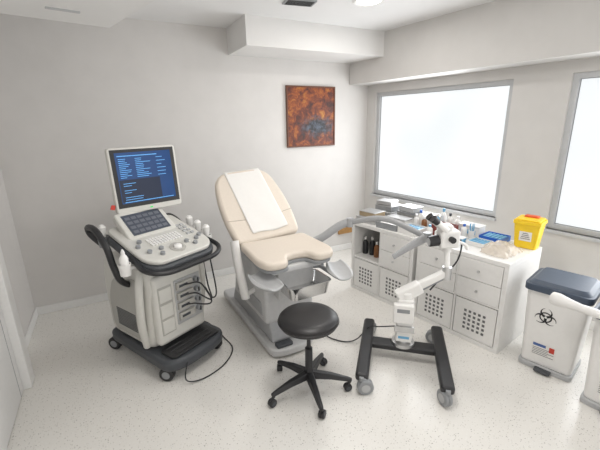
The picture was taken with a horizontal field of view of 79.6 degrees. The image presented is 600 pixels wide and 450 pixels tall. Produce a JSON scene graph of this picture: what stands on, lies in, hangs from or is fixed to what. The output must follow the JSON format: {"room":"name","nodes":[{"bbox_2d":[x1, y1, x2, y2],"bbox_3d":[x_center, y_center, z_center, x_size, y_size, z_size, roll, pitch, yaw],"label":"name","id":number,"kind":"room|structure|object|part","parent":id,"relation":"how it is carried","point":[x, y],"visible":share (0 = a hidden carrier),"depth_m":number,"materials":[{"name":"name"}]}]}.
{"room":"gynecology exam room","nodes":[
{"label":"gynecology exam room","id":0,"kind":"room"},
{"bbox_2d":[0,168,34,336],"bbox_3d":[-1.460,0.198,0.930,0.150,2.760,5.270,-9,18,-27],"label":"wall","id":1,"kind":"structure","parent":0,"point":[9,242],"depth_m":3.14,"materials":[{"name":"paint"}]},
{"bbox_2d":[0,306,23,449],"bbox_3d":[-1.781,0.320,1.845,0.076,2.017,0.980,-9,18,-27],"label":"door","id":2,"kind":"structure","parent":1,"relation":"in","point":[11,388],"depth_m":2.29,"materials":[{"name":"white paint"}]},
{"bbox_2d":[0,245,34,389],"bbox_3d":[-1.760,0.255,1.838,0.125,2.160,1.250,-9,18,-27],"label":"trim","id":3,"kind":"structure","parent":1,"relation":"attached to","point":[7,301],"depth_m":2.46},
{"bbox_2d":[25,308,37,347],"bbox_3d":[-2.351,0.983,3.103,0.014,0.085,1.076,-9,18,-27],"label":"baseboard","id":4,"kind":"structure","parent":1,"relation":"attached to","point":[30,329],"depth_m":3.26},
{"bbox_2d":[0,0,154,27],"bbox_3d":[-0.822,-1.219,1.331,1.790,0.280,2.810,-9,18,-27],"label":"ceiling","id":5,"kind":"structure","parent":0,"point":[101,13],"depth_m":2.19,"materials":[{"name":"paint"}]},
{"bbox_2d":[45,6,79,13],"bbox_3d":[-1.438,-1.303,2.183,0.180,0.008,0.030,-14,20,-37],"label":"ceiling vent","id":6,"kind":"object","parent":5,"relation":"attached to","point":[46,7],"depth_m":2.18,"materials":[{"name":"grey plastic"}]},
{"bbox_2d":[0,13,367,306],"bbox_3d":[-0.799,-0.760,4.227,4.570,2.760,0.150,-9,18,-27],"label":"wall","id":7,"kind":"structure","parent":0,"point":[70,93],"depth_m":3.62,"materials":[{"name":"paint"}]},
{"bbox_2d":[35,242,351,314],"bbox_3d":[-0.829,0.560,4.479,4.060,0.085,0.014,-9,18,-27],"label":"baseboard","id":8,"kind":"structure","parent":7,"relation":"attached to","point":[64,305],"depth_m":3.77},
{"bbox_2d":[226,14,384,63],"bbox_3d":[0.097,-2.001,3.961,1.670,0.260,0.570,-9,18,-27],"label":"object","id":9,"kind":"structure","parent":7,"relation":"attached to","point":[249,35],"depth_m":3.71,"materials":[{"name":"paint"}]},
{"bbox_2d":[285,85,334,147],"bbox_3d":[0.142,-1.346,4.484,0.690,0.720,0.030,-9,18,-27],"label":"painting","id":10,"kind":"object","parent":7,"relation":"attached to","point":[310,110],"visible":1,"depth_m":4.47,"materials":[{"name":"paint"}]},
{"bbox_2d":[338,227,351,234],"bbox_3d":[0.746,0.043,5.206,0.460,0.120,0.030,-9,18,-27],"label":"trim","id":11,"kind":"structure","parent":7,"relation":"attached to","point":[346,229],"depth_m":5.14,"materials":[{"name":"orange wood"}]},
{"bbox_2d":[6,248,599,449],"bbox_3d":[0.771,1.183,2.536,5.300,0.100,5.420,-9,18,-27],"label":"floor","id":12,"kind":"structure","parent":0,"point":[86,393],"depth_m":2.45,"materials":[{"name":"plastic"}]},
{"bbox_2d":[84,145,232,381],"bbox_3d":[-1.059,0.252,2.747,0.995,1.647,0.795,10,19,33],"label":"machine","id":13,"kind":"object","parent":12,"relation":"on","point":[156,300],"visible":1,"depth_m":2.68,"materials":[{"name":"grey plastic"}]},
{"bbox_3d":[-1.398,0.229,2.622,0.395,0.482,0.168,10,19,33],"label":"handle","id":14,"kind":"part","parent":13,"relation":"part of","materials":[{"name":"black plastic"}]},
{"bbox_2d":[119,249,128,265],"bbox_3d":[-1.152,0.243,2.358,0.056,0.175,0.056,-9,18,-27],"label":"bottle","id":15,"kind":"object","parent":13,"relation":"in","point":[123,259],"visible":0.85,"depth_m":2.33,"materials":[{"name":"white plastic"}]},
{"bbox_3d":[-1.335,0.610,2.752,0.425,0.499,0.014,10,19,33],"label":"panel","id":16,"kind":"part","parent":13,"relation":"part of","materials":[{"name":"beige plastic"}]},
{"bbox_2d":[116,306,137,332],"bbox_3d":[-1.333,0.727,2.776,0.260,0.146,0.004,10,19,33],"label":"vent","id":17,"kind":"object","parent":13,"relation":"attached to","point":[116,306],"depth_m":2.77,"materials":[{"name":"grey plastic"}]},
{"bbox_3d":[-1.134,0.619,2.588,0.086,0.637,0.118,-2,16,-1],"label":"rail","id":18,"kind":"part","parent":13,"relation":"part of","materials":[{"name":"beige plastic"}]},
{"bbox_2d":[104,145,181,213],"bbox_3d":[-1.201,-0.361,2.790,0.185,0.486,0.513,10,19,33],"label":"monitor","id":19,"kind":"object","parent":13,"relation":"on","point":[143,179],"depth_m":2.74,"materials":[{"name":"beige plastic"}]},
{"bbox_3d":[-1.179,-0.009,2.746,0.226,0.197,0.398,10,19,33],"label":"touch panel","id":20,"kind":"part","parent":13,"relation":"part of","materials":[{"name":"beige plastic"}]},
{"bbox_2d":[107,236,212,270],"bbox_3d":[-1.022,0.148,2.705,0.553,0.213,0.607,10,19,33],"label":"control panel","id":21,"kind":"object","parent":13,"relation":"on","point":[150,253],"depth_m":2.54,"materials":[{"name":"grey plastic"}]},
{"bbox_3d":[-0.859,0.211,2.606,0.307,0.121,0.672,10,19,33],"label":"handle","id":22,"kind":"part","parent":13,"relation":"part of","materials":[{"name":"black plastic"}]},
{"bbox_3d":[-0.937,0.586,2.763,0.085,0.555,0.430,10,19,33],"label":"panel","id":23,"kind":"part","parent":13,"relation":"part of","materials":[{"name":"beige plastic"}]},
{"bbox_3d":[-0.864,0.559,2.788,0.014,0.360,0.235,10,19,33],"label":"connector panel","id":24,"kind":"part","parent":13,"relation":"part of","materials":[{"name":"grey plastic"}]},
{"bbox_3d":[-0.841,0.497,2.994,0.118,0.637,0.086,-6,17,-18],"label":"rail","id":25,"kind":"part","parent":13,"relation":"part of","materials":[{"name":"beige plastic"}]},
{"bbox_2d":[268,302,351,418],"bbox_3d":[0.080,0.863,2.449,0.558,0.588,0.572,1,16,6],"label":"stool","id":26,"kind":"object","parent":12,"relation":"on","point":[308,321],"visible":1,"depth_m":2.38,"materials":[{"name":"black leather"}]},
{"bbox_3d":[-0.073,1.062,2.423,0.277,0.073,0.066,-9,18,-27],"label":"leg","id":27,"kind":"part","parent":26,"relation":"part of","materials":[{"name":"black plastic"}]},
{"bbox_3d":[-0.058,1.013,2.593,0.275,0.073,0.065,12,21,38],"label":"leg","id":28,"kind":"part","parent":26,"relation":"part of","materials":[{"name":"black plastic"}]},
{"bbox_3d":[0.055,0.622,2.376,0.400,0.083,0.400,-9,18,-27],"label":"seat","id":29,"kind":"part","parent":26,"relation":"part of","materials":[{"name":"black leather"}]},
{"bbox_3d":[0.102,1.080,2.349,0.065,0.073,0.275,-5,16,-13],"label":"leg","id":30,"kind":"part","parent":26,"relation":"part of","materials":[{"name":"black plastic"}]},
{"bbox_3d":[0.121,0.997,2.636,0.065,0.073,0.275,5,17,21],"label":"leg","id":31,"kind":"part","parent":26,"relation":"part of","materials":[{"name":"black plastic"}]},
{"bbox_3d":[0.220,1.038,2.485,0.275,0.073,0.065,0,16,4],"label":"leg","id":32,"kind":"part","parent":26,"relation":"part of","materials":[{"name":"black plastic"}]},
{"bbox_2d":[215,170,430,356],"bbox_3d":[0.022,0.237,3.210,1.304,1.374,1.712,-10,18,-28],"label":"chair","id":33,"kind":"object","parent":12,"relation":"on","point":[274,271],"visible":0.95,"depth_m":2.91,"materials":[{"name":"beige leather"}]},
{"bbox_3d":[-0.447,0.366,2.954,0.236,0.496,0.127,-1,16,-1],"label":"post","id":34,"kind":"part","parent":33,"relation":"part of","materials":[{"name":"white plastic"}]},
{"bbox_2d":[224,168,287,232],"bbox_3d":[-0.409,-0.240,3.257,0.350,0.483,0.540,-13,20,-35],"label":"paper sheet","id":35,"kind":"object","parent":33,"relation":"on","point":[252,193],"visible":1,"depth_m":3.23,"materials":[{"name":"white paper"}]},
{"bbox_3d":[-0.410,-0.180,3.258,0.649,0.583,0.583,-10,18,-28],"label":"backrest","id":36,"kind":"part","parent":33,"relation":"part of","materials":[{"name":"beige fabric"}]},
{"bbox_3d":[-0.311,0.849,3.436,0.468,0.085,1.290,-10,18,-28],"label":"plate","id":37,"kind":"part","parent":33,"relation":"part of","materials":[{"name":"grey plastic"}]},
{"bbox_2d":[241,233,332,270],"bbox_3d":[-0.105,0.201,2.874,0.633,0.072,0.535,-10,18,-28],"label":"seat cushion","id":38,"kind":"object","parent":33,"relation":"on","point":[275,251],"depth_m":2.79,"materials":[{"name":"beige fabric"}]},
{"bbox_3d":[-0.210,0.131,3.048,0.440,0.275,0.772,-10,18,-28],"label":"seat frame","id":39,"kind":"part","parent":33,"relation":"part of","materials":[{"name":"grey plastic"}]},
{"bbox_2d":[281,269,330,300],"bbox_3d":[0.030,0.462,2.769,0.367,0.105,0.265,-10,18,-28],"label":"basin","id":40,"kind":"object","parent":33,"relation":"in","point":[307,283],"depth_m":2.80,"materials":[{"name":"silver metal"}]},
{"bbox_3d":[0.194,0.335,2.978,0.285,0.123,0.122,10,19,33],"label":"leg holder rod","id":41,"kind":"part","parent":33,"relation":"part of","materials":[{"name":"grey plastic"}]},
{"bbox_3d":[0.220,0.075,3.080,0.473,0.266,0.060,-2,16,-3],"label":"swing arm","id":42,"kind":"part","parent":33,"relation":"part of","materials":[{"name":"grey metal"}]},
{"bbox_3d":[0.709,0.008,2.892,0.677,0.152,0.060,10,19,33],"label":"extension arm","id":43,"kind":"part","parent":33,"relation":"part of","materials":[{"name":"grey metal"}]},
{"bbox_2d":[351,223,418,305],"bbox_3d":[1.030,0.356,3.834,0.631,0.764,0.780,-13,20,-36],"label":"storage cabinet","id":44,"kind":"object","parent":12,"relation":"on","point":[378,278],"visible":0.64,"depth_m":3.65,"materials":[{"name":"white laminate"}]},
{"bbox_2d":[363,236,367,253],"bbox_3d":[0.721,0.218,3.961,0.060,0.190,0.060,-9,18,-27],"label":"bottle","id":45,"kind":"object","parent":44,"relation":"in","point":[365,242],"visible":1,"depth_m":3.94,"materials":[{"name":"black plastic"}]},
{"bbox_3d":[0.718,0.538,3.871,0.048,0.325,0.336,-13,20,-36],"label":"perforated door","id":46,"kind":"part","parent":44,"relation":"part of","materials":[{"name":"white laminate"}]},
{"bbox_2d":[356,215,385,224],"bbox_3d":[0.768,-0.071,3.841,0.226,0.060,0.256,-14,21,-38],"label":"instrument box","id":47,"kind":"object","parent":44,"relation":"on","point":[357,216],"visible":0.2,"depth_m":3.75,"materials":[{"name":"metal"}]},
{"bbox_2d":[359,208,385,215],"bbox_3d":[0.767,-0.128,3.825,0.176,0.055,0.216,-14,20,-37],"label":"instrument box","id":48,"kind":"object","parent":47,"relation":"on","point":[368,211],"visible":0.91,"depth_m":3.78,"materials":[{"name":"cardboard"}]},
{"bbox_2d":[369,237,374,254],"bbox_3d":[0.786,0.226,3.910,0.060,0.200,0.060,-9,18,-27],"label":"bottle","id":49,"kind":"object","parent":44,"relation":"in","point":[372,242],"visible":0.92,"depth_m":3.89,"materials":[{"name":"black plastic"}]},
{"bbox_2d":[374,241,378,257],"bbox_3d":[0.820,0.260,3.841,0.060,0.170,0.060,-9,18,-27],"label":"bottle","id":50,"kind":"object","parent":44,"relation":"in","point":[376,247],"visible":0.91,"depth_m":3.82,"materials":[{"name":"brown glass"}]},
{"bbox_2d":[376,221,397,231],"bbox_3d":[0.898,0.000,3.585,0.140,0.060,0.240,-14,21,-39],"label":"tray","id":51,"kind":"object","parent":44,"relation":"on","point":[384,225],"visible":0.66,"depth_m":3.54,"materials":[{"name":"grey metal"}]},
{"bbox_2d":[385,211,396,215],"bbox_3d":[0.983,-0.134,4.010,0.226,0.080,0.246,-13,20,-36],"label":"instrument box","id":52,"kind":"object","parent":44,"relation":"on","point":[386,212],"visible":0.15,"depth_m":3.88,"materials":[{"name":"metal"}]},
{"bbox_2d":[375,203,401,211],"bbox_3d":[0.982,-0.203,3.990,0.196,0.060,0.226,-13,20,-36],"label":"instrument box","id":53,"kind":"object","parent":52,"relation":"on","point":[393,208],"visible":0.61,"depth_m":3.91,"materials":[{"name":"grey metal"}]},
{"bbox_2d":[376,198,397,205],"bbox_3d":[0.969,-0.257,3.991,0.186,0.040,0.156,14,22,42],"label":"instrument box","id":54,"kind":"object","parent":53,"relation":"on","point":[384,201],"visible":1,"depth_m":3.96,"materials":[{"name":"metal"}]},
{"bbox_3d":[0.968,-0.273,3.986,0.186,0.006,0.156,14,22,42],"label":"lid","id":55,"kind":"part","parent":54,"relation":"part of","materials":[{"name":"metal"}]},
{"bbox_3d":[0.981,-0.228,3.983,0.196,0.008,0.226,-13,20,-36],"label":"lid","id":56,"kind":"part","parent":53,"relation":"part of","materials":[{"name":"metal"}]},
{"bbox_3d":[0.941,0.614,3.593,0.048,0.325,0.336,-13,20,-36],"label":"perforated door","id":57,"kind":"part","parent":44,"relation":"part of","materials":[{"name":"white laminate"}]},
{"bbox_3d":[0.918,0.355,3.505,0.020,0.165,0.342,-13,20,-36],"label":"drawer","id":58,"kind":"part","parent":44,"relation":"part of","materials":[{"name":"white laminate"}]},
{"bbox_3d":[0.915,0.193,3.458,0.020,0.165,0.342,-13,20,-36],"label":"drawer","id":59,"kind":"part","parent":44,"relation":"part of","materials":[{"name":"white laminate"}]},
{"bbox_2d":[387,214,413,223],"bbox_3d":[1.020,-0.044,3.697,0.136,0.080,0.246,-13,20,-36],"label":"glove box","id":60,"kind":"object","parent":44,"relation":"on","point":[401,218],"visible":0.44,"depth_m":3.63,"materials":[{"name":"white cardboard"}]},
{"bbox_2d":[397,210,424,220],"bbox_3d":[1.172,-0.098,3.818,0.186,0.110,0.226,-13,20,-36],"label":"instrument box","id":61,"kind":"object","parent":44,"relation":"on","point":[399,212],"visible":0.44,"depth_m":3.74,"materials":[{"name":"metal"}]},
{"bbox_2d":[399,204,422,212],"bbox_3d":[1.170,-0.176,3.795,0.156,0.050,0.196,-11,19,-30],"label":"instrument box","id":62,"kind":"object","parent":61,"relation":"on","point":[411,208],"visible":0.99,"depth_m":3.75,"materials":[{"name":"grey plastic"}]},
{"bbox_3d":[1.170,-0.197,3.789,0.156,0.007,0.196,-11,19,-30],"label":"lid","id":63,"kind":"part","parent":62,"relation":"part of","materials":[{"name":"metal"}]},
{"bbox_3d":[1.171,-0.143,3.805,0.186,0.015,0.226,-13,20,-36],"label":"lid","id":64,"kind":"part","parent":61,"relation":"part of","materials":[{"name":"grey plastic"}]},
{"bbox_2d":[397,223,427,236],"bbox_3d":[1.069,0.045,3.420,0.190,0.060,0.200,-12,19,-33],"label":"tray","id":65,"kind":"object","parent":44,"relation":"on","point":[419,227],"visible":0.45,"depth_m":3.40,"materials":[{"name":"white plastic"}]},
{"bbox_2d":[413,214,418,224],"bbox_3d":[1.154,-0.042,3.569,0.054,0.140,0.054,-9,18,-27],"label":"bottle","id":66,"kind":"object","parent":44,"relation":"on","point":[416,219],"visible":0.69,"depth_m":3.55,"materials":[{"name":"white plastic"}]},
{"bbox_2d":[418,210,423,224],"bbox_3d":[1.209,-0.069,3.606,0.054,0.170,0.054,-9,18,-27],"label":"bottle","id":67,"kind":"object","parent":44,"relation":"on","point":[420,215],"visible":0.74,"depth_m":3.58,"materials":[{"name":"white plastic"}]},
{"bbox_2d":[421,216,426,226],"bbox_3d":[1.209,-0.018,3.502,0.054,0.130,0.054,-9,18,-27],"label":"bottle","id":68,"kind":"object","parent":44,"relation":"on","point":[424,221],"visible":0.7,"depth_m":3.48,"materials":[{"name":"brown glass"}]},
{"bbox_2d":[422,212,440,217],"bbox_3d":[1.325,-0.055,3.658,0.136,0.110,0.186,-13,20,-36],"label":"carton","id":69,"kind":"object","parent":44,"relation":"on","point":[424,213],"visible":0.15,"depth_m":3.64,"materials":[{"name":"cardboard"}]},
{"bbox_2d":[440,208,446,221],"bbox_3d":[1.406,-0.066,3.529,0.054,0.200,0.054,-9,18,-27],"label":"bottle","id":70,"kind":"object","parent":44,"relation":"on","point":[443,215],"visible":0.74,"depth_m":3.50,"materials":[{"name":"white plastic"}]},
{"bbox_2d":[327,213,468,406],"bbox_3d":[0.660,0.508,2.635,1.096,1.147,0.839,3,17,14],"label":"colposcope","id":71,"kind":"object","parent":12,"relation":"on","point":[447,237],"visible":0.98,"depth_m":2.64,"materials":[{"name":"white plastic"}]},
{"bbox_3d":[0.514,0.941,2.800,0.090,0.060,0.760,3,17,14],"label":"leg","id":72,"kind":"part","parent":71,"relation":"part of","materials":[{"name":"black plastic"}]},
{"bbox_3d":[0.755,0.631,2.628,0.090,0.030,0.002,3,17,14],"label":"switch panel","id":73,"kind":"part","parent":71,"relation":"part of","materials":[{"name":"grey plastic"}]},
{"bbox_3d":[0.785,0.785,2.708,0.143,0.050,0.020,3,17,14],"label":"clamp plate","id":74,"kind":"part","parent":71,"relation":"part of","materials":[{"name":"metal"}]},
{"bbox_3d":[0.964,0.410,2.670,0.222,0.145,0.055,-1,16,-1],"label":"spring arm","id":75,"kind":"part","parent":71,"relation":"part of","materials":[{"name":"white plastic"}]},
{"bbox_3d":[1.046,0.969,2.664,0.090,0.060,0.760,3,17,14],"label":"leg","id":76,"kind":"part","parent":71,"relation":"part of","materials":[{"name":"black plastic"}]},
{"bbox_3d":[1.079,0.242,2.657,0.063,0.209,0.099,3,17,14],"label":"head post","id":77,"kind":"part","parent":71,"relation":"part of","materials":[{"name":"white plastic"}]},
{"bbox_3d":[1.086,0.108,2.562,0.043,0.043,0.033,-2,16,-3],"label":"adjustment knob","id":78,"kind":"part","parent":71,"relation":"part of","materials":[{"name":"black plastic"}]},
{"bbox_2d":[414,235,541,353],"bbox_3d":[1.533,0.526,3.209,0.631,0.764,0.780,-13,20,-36],"label":"storage cabinet","id":79,"kind":"object","parent":12,"relation":"on","point":[483,303],"visible":0.84,"depth_m":2.93,"materials":[{"name":"white laminate"}]},
{"bbox_2d":[427,224,432,235],"bbox_3d":[1.179,0.053,3.274,0.054,0.120,0.054,-9,18,-27],"label":"bottle","id":80,"kind":"object","parent":79,"relation":"on","point":[429,229],"visible":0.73,"depth_m":3.25,"materials":[{"name":"white plastic"}]},
{"bbox_3d":[1.220,0.708,3.246,0.048,0.325,0.336,-13,20,-36],"label":"perforated door","id":81,"kind":"part","parent":79,"relation":"part of","materials":[{"name":"white laminate"}]},
{"bbox_3d":[1.198,0.450,3.157,0.020,0.165,0.342,-13,20,-36],"label":"drawer","id":82,"kind":"part","parent":79,"relation":"part of","materials":[{"name":"white laminate"}]},
{"bbox_3d":[1.195,0.287,3.111,0.020,0.165,0.342,-13,20,-36],"label":"drawer","id":83,"kind":"part","parent":79,"relation":"part of","materials":[{"name":"white laminate"}]},
{"bbox_2d":[431,221,458,234],"bbox_3d":[1.336,0.044,3.333,0.160,0.100,0.180,-13,20,-36],"label":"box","id":84,"kind":"object","parent":79,"relation":"on","point":[456,226],"visible":0.07,"depth_m":3.32,"materials":[{"name":"red cardboard"}]},
{"bbox_2d":[447,213,452,223],"bbox_3d":[1.439,-0.031,3.461,0.054,0.170,0.054,-9,18,-27],"label":"bottle","id":85,"kind":"object","parent":79,"relation":"on","point":[449,219],"visible":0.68,"depth_m":3.44,"materials":[{"name":"white plastic"}]},
{"bbox_2d":[455,216,460,224],"bbox_3d":[1.498,-0.011,3.422,0.054,0.150,0.054,-9,18,-27],"label":"bottle","id":86,"kind":"object","parent":79,"relation":"on","point":[457,220],"visible":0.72,"depth_m":3.40,"materials":[{"name":"white plastic"}]},
{"bbox_2d":[460,224,466,236],"bbox_3d":[1.473,0.053,3.236,0.054,0.130,0.054,-9,18,-27],"label":"bottle","id":87,"kind":"object","parent":79,"relation":"on","point":[463,229],"visible":0.78,"depth_m":3.22,"materials":[{"name":"white plastic"}]},
{"bbox_2d":[460,236,466,242],"bbox_3d":[1.376,0.121,3.150,0.076,0.050,0.136,-13,20,-36],"label":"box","id":88,"kind":"object","parent":79,"relation":"on","point":[462,238],"visible":0.38,"depth_m":3.10,"materials":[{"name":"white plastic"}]},
{"bbox_2d":[468,224,474,238],"bbox_3d":[1.526,0.057,3.200,0.054,0.140,0.054,-9,18,-27],"label":"cup","id":89,"kind":"object","parent":79,"relation":"on","point":[471,233],"visible":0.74,"depth_m":3.19,"materials":[{"name":"white plastic"}]},
{"bbox_2d":[458,221,485,236],"bbox_3d":[1.586,0.038,3.335,0.126,0.100,0.206,-13,20,-36],"label":"tissue box","id":90,"kind":"object","parent":79,"relation":"on","point":[479,229],"visible":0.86,"depth_m":3.28,"materials":[{"name":"white cardboard"}]},
{"bbox_3d":[1.585,-0.003,3.323,0.126,0.014,0.206,-13,20,-36],"label":"lid","id":91,"kind":"part","parent":90,"relation":"part of","materials":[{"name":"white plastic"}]},
{"bbox_3d":[1.444,0.783,2.968,0.048,0.325,0.336,-13,20,-36],"label":"perforated door","id":92,"kind":"part","parent":79,"relation":"part of","materials":[{"name":"white laminate"}]},
{"bbox_2d":[465,237,492,247],"bbox_3d":[1.529,0.149,3.071,0.150,0.035,0.160,-12,19,-33],"label":"tray","id":93,"kind":"object","parent":79,"relation":"on","point":[475,241],"visible":0.94,"depth_m":3.05,"materials":[{"name":"white plastic"}]},
{"bbox_3d":[1.421,0.525,2.880,0.020,0.165,0.342,-13,20,-36],"label":"drawer","id":94,"kind":"part","parent":79,"relation":"part of","materials":[{"name":"white laminate"}]},
{"bbox_3d":[1.418,0.363,2.833,0.020,0.165,0.342,-13,20,-36],"label":"drawer","id":95,"kind":"part","parent":79,"relation":"part of","materials":[{"name":"white laminate"}]},
{"bbox_2d":[479,231,510,241],"bbox_3d":[1.713,0.112,3.169,0.180,0.045,0.190,-13,20,-36],"label":"tray","id":96,"kind":"object","parent":79,"relation":"on","point":[493,236],"visible":0.82,"depth_m":3.15,"materials":[{"name":"plastic"}]},
{"bbox_2d":[479,240,522,258],"bbox_3d":[1.613,0.171,2.880,0.299,0.088,0.228,-11,19,-32],"label":"plastic bag","id":97,"kind":"object","parent":79,"relation":"on","point":[501,249],"visible":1,"depth_m":2.83,"materials":[{"name":"white plastic"}]},
{"bbox_2d":[513,214,547,249],"bbox_3d":[1.889,0.054,2.974,0.190,0.258,0.206,-16,21,-41],"label":"sharps container","id":98,"kind":"object","parent":79,"relation":"on","point":[528,229],"visible":0.98,"depth_m":2.92,"materials":[{"name":"yellow plastic"}]},
{"bbox_3d":[1.887,-0.037,2.947,0.190,0.042,0.206,-16,21,-41],"label":"lid","id":99,"kind":"part","parent":98,"relation":"part of","materials":[{"name":"yellow plastic"}]},
{"bbox_2d":[518,267,599,381],"bbox_3d":[1.891,0.716,2.652,0.417,0.692,0.402,-15,21,-40],"label":"pedal bin","id":100,"kind":"object","parent":12,"relation":"on","point":[554,337],"visible":0.99,"depth_m":2.55,"materials":[{"name":"white plastic"}]},
{"bbox_3d":[1.893,0.417,2.574,0.397,0.074,0.402,-15,21,-40],"label":"bin lid","id":101,"kind":"part","parent":100,"relation":"part of","materials":[{"name":"blue plastic"}]},
{"bbox_2d":[549,292,599,318],"bbox_3d":[1.774,0.892,1.914,0.475,0.766,1.047,-9,18,-27],"label":"lamp","id":102,"kind":"object","parent":12,"relation":"on","point":[557,299],"visible":1,"depth_m":2.21,"materials":[{"name":"white plastic"}]},
{"bbox_2d":[580,302,599,412],"bbox_3d":[2.054,0.831,2.240,0.417,0.692,0.402,-13,20,-36],"label":"pedal bin","id":103,"kind":"object","parent":12,"relation":"on","point":[590,396],"visible":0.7,"depth_m":2.28,"materials":[{"name":"white plastic"}]},
{"bbox_3d":[2.056,0.532,2.161,0.397,0.074,0.402,-13,20,-36],"label":"bin lid","id":104,"kind":"part","parent":103,"relation":"part of","materials":[{"name":"white plastic"}]},
{"bbox_2d":[127,0,495,30],"bbox_3d":[0.718,-1.566,1.748,5.300,0.100,5.420,-9,18,-27],"label":"ceiling","id":105,"kind":"structure","parent":0,"point":[390,14],"depth_m":3.26,"materials":[{"name":"paint"}]},
{"bbox_2d":[282,0,316,6],"bbox_3d":[-0.004,-1.851,2.998,0.260,0.014,0.140,-6,17,-17],"label":"ceiling vent","id":106,"kind":"object","parent":105,"relation":"in","point":[307,3],"visible":1,"depth_m":2.98,"materials":[{"name":"grey plastic"}]},
{"bbox_2d":[352,0,384,6],"bbox_3d":[0.573,-1.863,2.998,0.280,0.012,0.280,-9,18,-27],"label":"recessed light","id":107,"kind":"object","parent":105,"relation":"in","point":[364,3],"visible":1,"depth_m":3.03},
{"bbox_2d":[364,57,599,320],"bbox_3d":[2.414,-0.504,3.120,0.200,2.760,5.050,-12,19,-33],"label":"wall","id":108,"kind":"structure","parent":0,"point":[541,93],"depth_m":3.32,"materials":[{"name":"paint"}]},
{"bbox_2d":[370,79,513,220],"bbox_3d":[1.526,-0.893,4.218,0.130,1.355,1.754,-12,19,-33],"label":"window","id":109,"kind":"structure","parent":108,"relation":"in","point":[443,146],"depth_m":4.08,"materials":[{"name":"glass"}]},
{"bbox_2d":[349,0,599,85],"bbox_3d":[2.192,-1.537,2.665,0.305,0.515,5.030,-12,19,-33],"label":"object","id":110,"kind":"structure","parent":108,"relation":"attached to","point":[498,34],"depth_m":3.17,"materials":[{"name":"paint"}]},
{"bbox_2d":[544,71,599,242],"bbox_3d":[2.778,-0.418,2.478,0.130,1.355,1.754,-12,19,-33],"label":"window","id":111,"kind":"structure","parent":108,"relation":"in","point":[575,204],"depth_m":3.06,"materials":[{"name":"glass"}]},
{"bbox_2d":[589,320,594,330],"bbox_3d":[2.365,0.805,3.411,0.014,0.085,5.000,-12,19,-33],"label":"baseboard","id":112,"kind":"structure","parent":108,"relation":"attached to","point":[592,323],"depth_m":3.14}
]}

